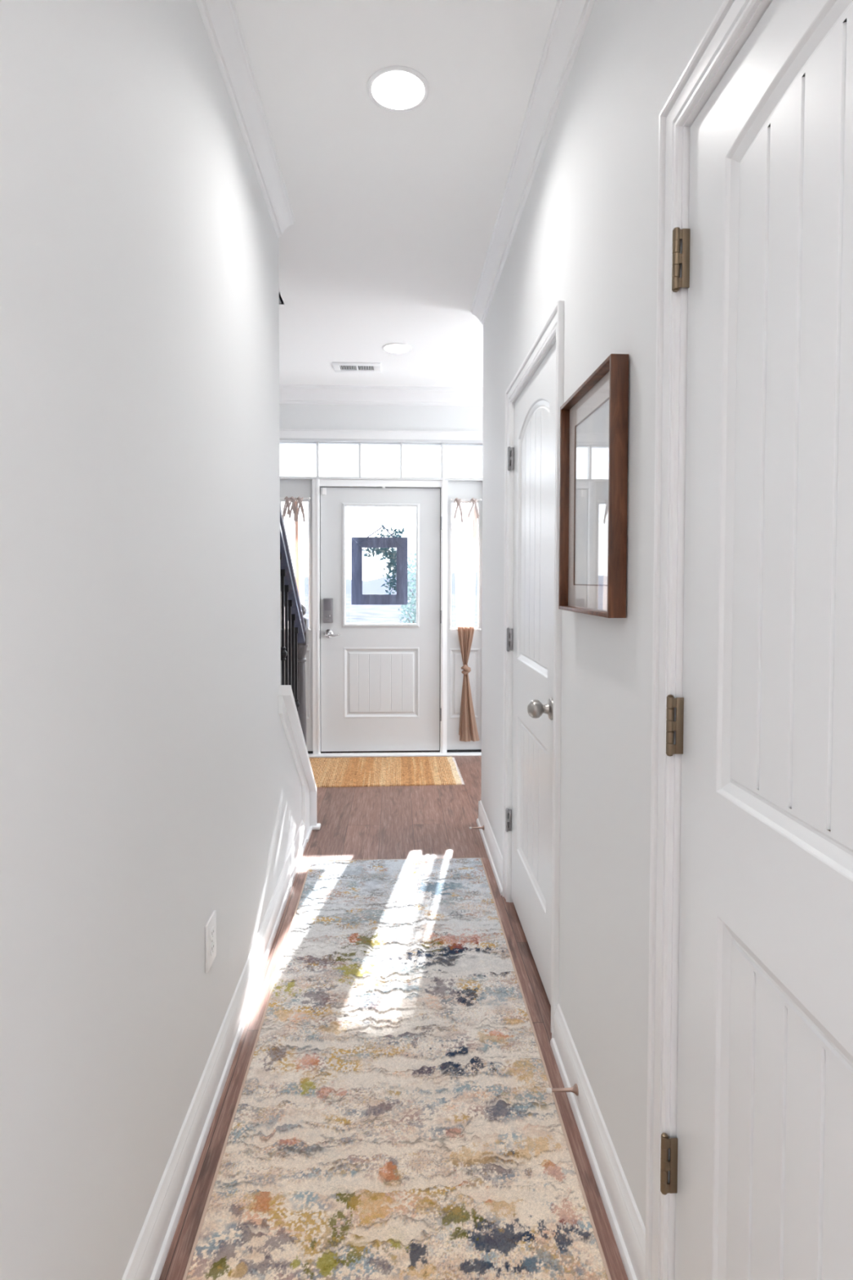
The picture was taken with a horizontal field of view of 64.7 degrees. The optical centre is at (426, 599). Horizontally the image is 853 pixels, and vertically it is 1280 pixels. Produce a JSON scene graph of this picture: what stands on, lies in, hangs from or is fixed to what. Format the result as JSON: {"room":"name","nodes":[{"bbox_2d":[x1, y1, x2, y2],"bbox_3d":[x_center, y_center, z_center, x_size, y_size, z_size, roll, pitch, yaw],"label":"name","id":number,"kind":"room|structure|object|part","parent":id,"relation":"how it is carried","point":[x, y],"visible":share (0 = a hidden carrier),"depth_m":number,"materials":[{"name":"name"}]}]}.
{"room":"home hallway","nodes":[
{"label":"home hallway","id":0,"kind":"room"},
{"bbox_2d":[0,0,302,1279],"bbox_3d":[-0.607,-0.097,1.527,0.120,2.788,4.110,0,2,-3],"label":"wall","id":1,"kind":"structure","parent":0,"point":[140,642],"depth_m":1.18,"materials":[{"name":"white paint"}]},
{"bbox_2d":[204,910,216,973],"bbox_3d":[-0.552,0.875,1.726,0.009,0.120,0.083,0,2,-3],"label":"power outlet","id":2,"kind":"object","parent":1,"relation":"attached to","point":[211,926],"visible":1,"depth_m":1.71,"materials":[{"name":"white plastic"}]},
{"bbox_2d":[209,926,214,940],"bbox_3d":[-0.549,0.856,1.726,0.002,0.027,0.033,0,2,-3],"label":"receptacle","id":3,"kind":"object","parent":2,"relation":"attached to","point":[211,928],"depth_m":1.72,"materials":[{"name":"grey plastic"}]},
{"bbox_2d":[210,941,214,955],"bbox_3d":[-0.549,0.895,1.727,0.002,0.027,0.033,0,2,-3],"label":"receptacle","id":4,"kind":"object","parent":2,"relation":"attached to","point":[212,943],"depth_m":1.72,"materials":[{"name":"grey plastic"}]},
{"bbox_2d":[121,819,306,1279],"bbox_3d":[-0.533,1.238,1.475,0.024,0.122,3.920,0,2,-3],"label":"baseboard","id":5,"kind":"structure","parent":1,"relation":"attached to","point":[148,1258],"depth_m":1.64,"materials":[{"name":"white paint"}]},
{"bbox_2d":[195,0,295,237],"bbox_3d":[-0.490,-1.443,1.074,0.070,0.071,3.275,0,2,-3],"label":"crown molding","id":6,"kind":"structure","parent":1,"relation":"attached to","point":[220,18],"depth_m":1.98,"materials":[{"name":"white paint"}]},
{"bbox_2d":[280,506,308,746],"bbox_3d":[-0.671,0.305,3.134,0.094,1.889,1.201,0,2,-3],"label":"stair railing","id":7,"kind":"object","parent":1,"relation":"on","point":[295,627],"visible":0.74,"depth_m":3.28,"materials":[{"name":"black metal"}]},
{"bbox_3d":[-0.656,-0.195,3.054,0.072,0.886,1.070,0,2,-3],"label":"handrail","id":8,"kind":"part","parent":7,"relation":"part of","materials":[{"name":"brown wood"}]},
{"bbox_3d":[-0.698,0.628,3.697,0.092,1.209,0.092,0,2,-3],"label":"newel post","id":9,"kind":"part","parent":7,"relation":"part of","materials":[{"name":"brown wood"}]},
{"bbox_2d":[278,684,320,842],"bbox_3d":[-0.661,0.791,3.196,0.215,0.914,0.900,0,2,-3],"label":"trim","id":10,"kind":"structure","parent":1,"relation":"attached to","point":[287,710],"depth_m":3.19,"materials":[{"name":"white paint"}]},
{"bbox_2d":[279,404,483,431],"bbox_3d":[-0.235,-0.661,5.202,5.500,3.700,0.150,0,2,-3],"label":"wall","id":11,"kind":"structure","parent":0,"point":[291,416],"depth_m":5.10,"materials":[{"name":"white paint"}]},
{"bbox_2d":[280,479,312,753],"bbox_3d":[-1.004,0.138,5.154,0.274,2.099,0.055,0,2,-3],"label":"window","id":12,"kind":"structure","parent":11,"relation":"in","point":[289,488],"depth_m":5.13,"materials":[{"name":"white paint"}]},
{"bbox_3d":[-1.000,-0.764,5.084,0.248,0.018,0.035,0,2,-3],"label":"curtain rod","id":13,"kind":"object","parent":12,"relation":"attached to","visible":0},
{"bbox_2d":[282,496,305,595],"bbox_3d":[-1.000,-0.093,5.077,0.173,1.369,0.037,0,2,-3],"label":"curtain","id":14,"kind":"object","parent":13,"relation":"hanging from","point":[295,508],"visible":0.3,"depth_m":5.05,"materials":[{"name":"fabric"}]},
{"bbox_2d":[279,428,482,439],"bbox_3d":[-0.353,-0.046,5.130,1.768,2.474,0.020,0,2,-3],"label":"trim","id":15,"kind":"structure","parent":11,"relation":"attached to","point":[283,433],"depth_m":5.09,"materials":[{"name":"white paint"}]},
{"bbox_2d":[279,437,482,481],"bbox_3d":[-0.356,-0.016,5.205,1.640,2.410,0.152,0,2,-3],"label":"window","id":16,"kind":"structure","parent":11,"relation":"in","point":[317,442],"depth_m":5.12,"materials":[{"name":"white paint"}]},
{"bbox_2d":[279,384,483,406],"bbox_3d":[0.271,-1.533,5.088,4.200,0.124,0.074,0,2,-3],"label":"crown molding","id":17,"kind":"structure","parent":11,"relation":"attached to","point":[288,393],"depth_m":5.06,"materials":[{"name":"white paint"}]},
{"bbox_2d":[308,479,481,757],"bbox_3d":[-0.355,0.140,5.178,1.640,2.100,0.215,0,2,-3],"label":"door","id":18,"kind":"structure","parent":11,"relation":"in","point":[380,690],"depth_m":5.17,"materials":[{"name":"white paint"}]},
{"bbox_3d":[-0.716,0.262,5.126,0.137,0.068,0.054,0,2,-3],"label":"lever handle","id":19,"kind":"part","parent":18,"relation":"part of","materials":[{"name":"silver metal"}]},
{"bbox_2d":[351,524,407,604],"bbox_3d":[-0.367,-0.275,5.268,0.436,0.628,0.111,0,2,-3],"label":"wreath","id":20,"kind":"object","parent":18,"relation":"attached to","point":[397,558],"depth_m":5.24,"materials":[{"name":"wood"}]},
{"bbox_2d":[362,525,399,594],"bbox_3d":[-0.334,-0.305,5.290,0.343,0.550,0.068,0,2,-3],"label":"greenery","id":21,"kind":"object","parent":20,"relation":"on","point":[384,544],"depth_m":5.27,"materials":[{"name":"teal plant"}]},
{"bbox_2d":[362,524,404,594],"bbox_3d":[-0.336,-0.310,5.288,0.345,0.559,0.069,0,2,-3],"label":"greenery","id":22,"kind":"object","parent":20,"relation":"on","point":[397,557],"depth_m":5.25,"materials":[{"name":"teal plant"}]},
{"bbox_2d":[447,480,482,752],"bbox_3d":[0.294,0.140,5.213,0.274,2.099,0.055,0,2,-3],"label":"window","id":23,"kind":"structure","parent":11,"relation":"in","point":[456,489],"depth_m":5.20,"materials":[{"name":"white paint"}]},
{"bbox_2d":[448,628,480,631],"bbox_3d":[0.296,0.228,5.172,0.248,0.018,0.034,0,2,-3],"label":"curtain rod","id":24,"kind":"object","parent":23,"relation":"attached to","point":[450,629],"visible":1,"depth_m":5.16,"materials":[{"name":"white plastic"}]},
{"bbox_2d":[449,498,481,501],"bbox_3d":[0.298,-0.763,5.143,0.248,0.018,0.034,0,2,-3],"label":"curtain rod","id":25,"kind":"object","parent":23,"relation":"attached to","point":[478,500],"visible":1,"depth_m":5.13,"materials":[{"name":"white plastic"}]},
{"bbox_3d":[0.298,-0.763,5.134,0.224,0.007,0.007,0,2,-3],"label":"rod","id":26,"kind":"part","parent":25,"relation":"part of","materials":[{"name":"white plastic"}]},
{"bbox_2d":[453,497,479,742],"bbox_3d":[0.307,0.155,5.137,0.210,1.864,0.062,0,2,-3],"label":"curtain","id":27,"kind":"object","parent":25,"relation":"hanging from","point":[468,730],"visible":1,"depth_m":5.15,"materials":[{"name":"fabric"}]},
{"bbox_2d":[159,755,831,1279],"bbox_3d":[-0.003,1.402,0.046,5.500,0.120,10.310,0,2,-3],"label":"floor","id":28,"kind":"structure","parent":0,"point":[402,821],"depth_m":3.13,"materials":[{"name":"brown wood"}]},
{"bbox_2d":[309,756,465,786],"bbox_3d":[-0.361,1.197,4.714,1.202,0.013,0.694,0,2,-3],"label":"mat","id":29,"kind":"object","parent":28,"relation":"on","point":[361,771],"visible":0.88,"depth_m":4.67,"materials":[{"name":"yellow"}]},
{"bbox_2d":[182,857,611,1279],"bbox_3d":[-0.088,1.280,1.998,0.819,0.008,2.450,0,2,-3],"label":"runner rug","id":30,"kind":"object","parent":28,"relation":"on","point":[394,1117],"visible":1,"depth_m":1.69,"materials":[{"name":"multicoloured fabric"}]},
{"bbox_2d":[233,0,847,387],"bbox_3d":[0.004,-1.894,-0.051,5.500,0.900,10.310,0,2,-3],"label":"ceiling","id":31,"kind":"structure","parent":0,"point":[395,214],"depth_m":2.36,"materials":[{"name":"white paint"}]},
{"bbox_2d":[332,361,381,373],"bbox_3d":[-0.471,-1.578,4.579,0.320,0.008,0.200,0,2,-3],"label":"ceiling vent","id":32,"kind":"object","parent":31,"relation":"in","point":[356,367],"visible":1,"depth_m":4.57,"materials":[{"name":"white metal"}]},
{"bbox_2d":[382,342,412,353],"bbox_3d":[-0.184,-1.598,4.201,0.186,0.068,0.186,0,2,-3],"label":"ceiling light","id":33,"kind":"object","parent":31,"relation":"attached to","point":[393,348],"visible":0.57,"depth_m":4.26,"materials":[{"name":"white glass"}]},
{"bbox_2d":[366,65,429,112],"bbox_3d":[-0.084,-1.532,1.985,0.186,0.068,0.186,0,2,-3],"label":"ceiling light","id":34,"kind":"object","parent":31,"relation":"attached to","point":[394,88],"visible":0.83,"depth_m":2.03,"materials":[{"name":"white glass"}]},
{"bbox_2d":[480,0,724,1227],"bbox_3d":[0.459,-0.097,1.605,0.120,2.788,4.170,0,2,-3],"label":"wall","id":35,"kind":"structure","parent":0,"point":[585,237],"depth_m":1.51,"materials":[{"name":"white paint"}]},
{"bbox_2d":[469,825,484,830],"bbox_3d":[0.260,1.181,3.486,0.077,0.025,0.025,0,2,-3],"label":"door stop","id":36,"kind":"object","parent":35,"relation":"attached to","point":[482,827],"visible":1,"depth_m":3.48,"materials":[{"name":"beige metal"}]},
{"bbox_2d":[502,300,564,1038],"bbox_3d":[0.391,0.211,2.378,0.186,2.126,0.918,0,2,-3],"label":"door","id":37,"kind":"structure","parent":35,"relation":"in","point":[535,396],"depth_m":2.37,"materials":[{"name":"white paint"}]},
{"bbox_3d":[0.423,0.232,2.381,0.120,2.083,0.830,0,2,-3],"label":"frame","id":38,"kind":"part","parent":37,"relation":"part of","materials":[{"name":"white paint"}]},
{"bbox_3d":[0.349,0.337,2.074,0.076,0.068,0.068,0,2,-3],"label":"knob","id":39,"kind":"part","parent":37,"relation":"part of","materials":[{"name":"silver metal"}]},
{"bbox_2d":[471,0,595,324],"bbox_3d":[0.367,-1.455,1.553,0.070,0.071,4.155,0,2,-3],"label":"crown molding","id":40,"kind":"structure","parent":35,"relation":"attached to","point":[571,18],"depth_m":2.11,"materials":[{"name":"white paint"}]},
{"bbox_2d":[476,800,645,1279],"bbox_3d":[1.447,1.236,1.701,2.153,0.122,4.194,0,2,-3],"label":"baseboard","id":41,"kind":"structure","parent":35,"relation":"attached to","point":[625,1220],"depth_m":1.53,"materials":[{"name":"white paint"}]},
{"bbox_2d":[546,1083,578,1095],"bbox_3d":[0.341,1.233,1.693,0.077,0.025,0.025,0,2,-3],"label":"door stop","id":42,"kind":"object","parent":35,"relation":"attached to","point":[574,1089],"visible":1,"depth_m":1.69,"materials":[{"name":"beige metal"}]},
{"bbox_2d":[558,353,629,617],"bbox_3d":[0.379,-0.235,1.571,0.037,0.532,0.420,0,2,-3],"label":"framed picture","id":43,"kind":"object","parent":35,"relation":"attached to","point":[594,419],"visible":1,"depth_m":1.53,"materials":[{"name":"brown wood"}]},
{"bbox_2d":[574,399,609,584],"bbox_3d":[0.387,-0.235,1.571,0.002,0.404,0.296,0,2,-3],"label":"artwork","id":44,"kind":"object","parent":43,"relation":"attached to","point":[592,427],"depth_m":1.57},
{"bbox_2d":[644,0,852,1279],"bbox_3d":[0.488,0.247,0.756,0.138,2.149,0.888,0,2,-3],"label":"door","id":45,"kind":"structure","parent":35,"relation":"in","point":[749,1123],"depth_m":0.91,"materials":[{"name":"white paint"}]},
{"bbox_3d":[0.428,0.247,0.754,0.018,2.149,0.888,0,2,-3],"label":"casing","id":46,"kind":"part","parent":45,"relation":"part of","materials":[{"name":"white paint"}]},
{"bbox_3d":[0.497,0.269,0.757,0.120,2.106,0.800,0,2,-3],"label":"frame","id":47,"kind":"part","parent":45,"relation":"part of","materials":[{"name":"white paint"}]},
{"label":"outside","id":48,"kind":"structure","parent":0,"visible":0},
{"bbox_2d":[299,594,477,626],"bbox_3d":[-3.349,-0.545,73.915,120.000,0.200,132.050,0,2,-3],"label":"ground","id":49,"kind":"structure","parent":48,"point":[354,614],"depth_m":32.26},
{"bbox_2d":[298,570,477,594],"bbox_3d":[-4.297,-2.735,94.863,120.000,3.139,50.000,0,2,-3],"label":"hill","id":50,"kind":"structure","parent":49,"relation":"on","point":[459,580],"depth_m":77.75,"materials":[{"name":"grey"}]},
{"bbox_2d":[397,551,416,623],"bbox_3d":[-0.135,0.286,9.414,0.572,1.960,0.564,1,2,36],"label":"shrub","id":51,"kind":"object","parent":49,"relation":"on","point":[413,602],"visible":0.31,"depth_m":9.36,"materials":[{"name":"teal plant"}]}
]}

